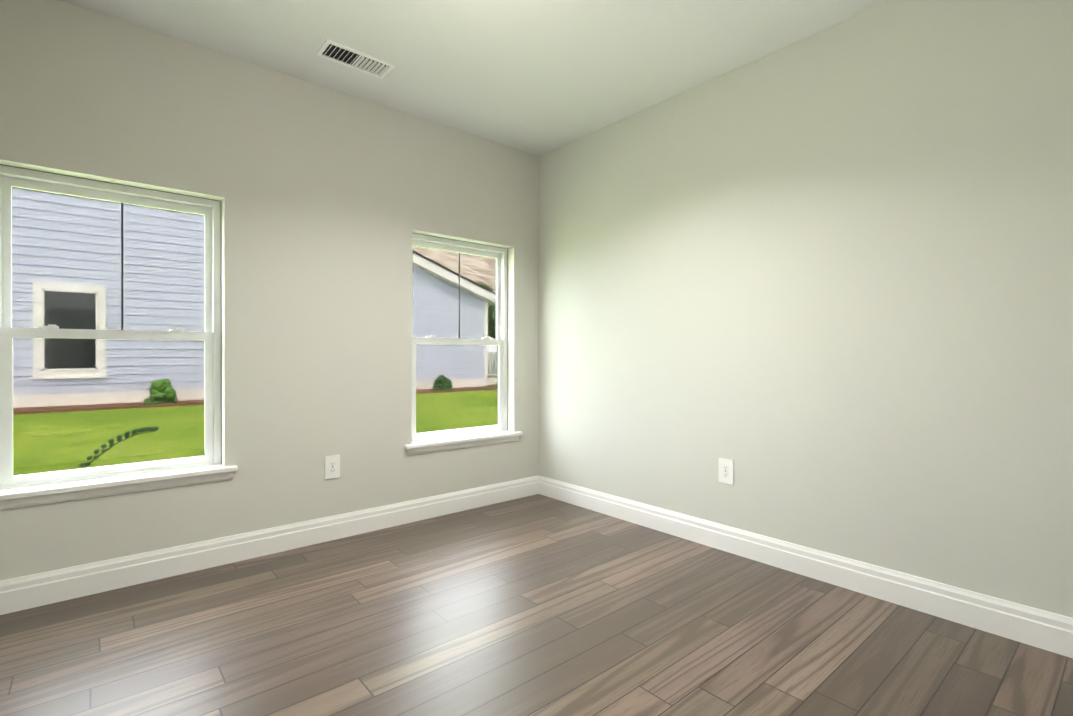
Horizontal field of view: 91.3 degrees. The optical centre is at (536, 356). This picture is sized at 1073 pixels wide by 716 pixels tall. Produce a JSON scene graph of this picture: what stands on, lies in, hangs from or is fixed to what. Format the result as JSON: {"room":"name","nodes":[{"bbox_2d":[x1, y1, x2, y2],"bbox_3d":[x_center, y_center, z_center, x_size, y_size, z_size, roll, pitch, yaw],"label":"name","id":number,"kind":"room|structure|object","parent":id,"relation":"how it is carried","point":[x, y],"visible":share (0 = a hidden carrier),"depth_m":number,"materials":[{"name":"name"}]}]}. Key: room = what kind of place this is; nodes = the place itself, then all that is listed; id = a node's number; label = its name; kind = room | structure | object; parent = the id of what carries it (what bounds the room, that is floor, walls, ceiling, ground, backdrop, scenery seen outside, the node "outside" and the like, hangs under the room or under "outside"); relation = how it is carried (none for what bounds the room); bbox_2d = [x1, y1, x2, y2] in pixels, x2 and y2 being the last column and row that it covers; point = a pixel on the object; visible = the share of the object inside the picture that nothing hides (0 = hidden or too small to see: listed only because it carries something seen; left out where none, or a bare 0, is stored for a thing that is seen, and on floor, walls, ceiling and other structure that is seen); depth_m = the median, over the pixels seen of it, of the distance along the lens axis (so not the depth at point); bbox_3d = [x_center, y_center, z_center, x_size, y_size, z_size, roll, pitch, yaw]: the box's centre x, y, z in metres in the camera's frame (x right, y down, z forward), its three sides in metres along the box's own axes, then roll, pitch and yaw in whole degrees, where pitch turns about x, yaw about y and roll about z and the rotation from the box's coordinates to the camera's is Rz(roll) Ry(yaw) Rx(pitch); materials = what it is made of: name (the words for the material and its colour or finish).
{"room":"empty room","nodes":[
{"label":"empty room","id":0,"kind":"room"},
{"bbox_2d":[0,0,538,580],"bbox_3d":[-1.443,-0.254,3.063,4.020,2.700,0.160,0,0,-40],"label":"wall","id":1,"kind":"structure","parent":0,"point":[330,200],"depth_m":2.96,"materials":[{"name":"white paint"}]},
{"bbox_2d":[0,164,221,489],"bbox_3d":[-2.066,-0.120,2.585,0.880,1.445,0.080,0,0,-40],"label":"window","id":2,"kind":"structure","parent":1,"relation":"in","point":[110,329],"depth_m":2.55,"materials":[{"name":"clear glass"}]},
{"bbox_2d":[0,472,232,509],"bbox_3d":[-1.982,0.631,2.488,0.950,0.046,0.018,0,0,-40],"label":"apron","id":3,"kind":"object","parent":1,"relation":"attached to","point":[58,498],"visible":0.77,"depth_m":2.46,"materials":[{"name":"white wood"}]},
{"bbox_2d":[0,464,237,500],"bbox_3d":[-2.003,0.595,2.512,0.990,0.026,0.128,0,0,-40],"label":"window sill","id":4,"kind":"structure","parent":1,"relation":"attached to","point":[40,490],"depth_m":2.47,"materials":[{"name":"white wood"}]},
{"bbox_2d":[0,476,538,614],"bbox_3d":[-1.386,1.026,2.999,3.700,0.142,0.016,0,0,-40],"label":"baseboard","id":5,"kind":"structure","parent":1,"relation":"attached to","point":[38,589],"depth_m":2.78,"materials":[{"name":"white wood"}]},
{"bbox_2d":[325,455,339,479],"bbox_3d":[-1.222,0.661,3.142,0.088,0.136,0.010,0,0,-40],"label":"electrical outlet","id":6,"kind":"object","parent":1,"relation":"attached to","point":[332,466],"visible":1,"depth_m":3.14,"materials":[{"name":"white plastic"}]},
{"bbox_2d":[412,233,507,441],"bbox_3d":[-0.578,-0.123,3.853,0.860,1.445,0.080,0,0,-40],"label":"window","id":7,"kind":"structure","parent":1,"relation":"in","point":[459,338],"depth_m":3.85,"materials":[{"name":"clear glass"}]},
{"bbox_2d":[407,436,518,455],"bbox_3d":[-0.494,0.629,3.756,0.930,0.046,0.018,0,0,-40],"label":"apron","id":8,"kind":"object","parent":1,"relation":"attached to","point":[458,445],"visible":0.75,"depth_m":3.71,"materials":[{"name":"white wood"}]},
{"bbox_2d":[405,431,522,449],"bbox_3d":[-0.514,0.593,3.780,0.970,0.026,0.128,0,0,-40],"label":"window sill","id":9,"kind":"structure","parent":1,"relation":"attached to","point":[447,441],"depth_m":3.72,"materials":[{"name":"white wood"}]},
{"bbox_2d":[60,0,888,155],"bbox_3d":[-0.126,-1.661,1.515,4.020,0.120,4.220,0,0,-40],"label":"ceiling","id":10,"kind":"structure","parent":0,"point":[538,77],"depth_m":2.69,"materials":[{"name":"white paint"}]},
{"bbox_2d":[316,39,395,78],"bbox_3d":[-0.972,-1.597,2.831,0.370,0.014,0.170,0,0,-40],"label":"ceiling vent","id":11,"kind":"object","parent":10,"relation":"in","point":[350,57],"visible":1,"depth_m":2.82,"materials":[{"name":"white metal"}]},
{"bbox_2d":[0,494,1072,715],"bbox_3d":[-0.126,1.159,1.521,4.020,0.120,4.220,0,0,-40],"label":"floor","id":12,"kind":"structure","parent":0,"point":[537,605],"depth_m":2.03,"materials":[{"name":"brown wood"}]},
{"bbox_2d":[539,0,1072,617],"bbox_3d":[1.395,-0.253,2.709,0.160,2.700,4.060,0,0,-40],"label":"wall","id":13,"kind":"structure","parent":0,"point":[817,286],"depth_m":2.49,"materials":[{"name":"white paint"}]},
{"bbox_2d":[719,458,733,484],"bbox_3d":[1.069,0.646,2.962,0.010,0.136,0.088,0,0,-40],"label":"electrical outlet","id":14,"kind":"object","parent":13,"relation":"attached to","point":[726,470],"visible":1,"depth_m":2.96,"materials":[{"name":"white plastic"}]},
{"bbox_2d":[538,475,1072,657],"bbox_3d":[1.276,1.026,2.716,0.016,0.142,3.900,0,0,-40],"label":"baseboard","id":15,"kind":"structure","parent":13,"relation":"attached to","point":[1041,629],"depth_m":2.46,"materials":[{"name":"white wood"}]}
]}

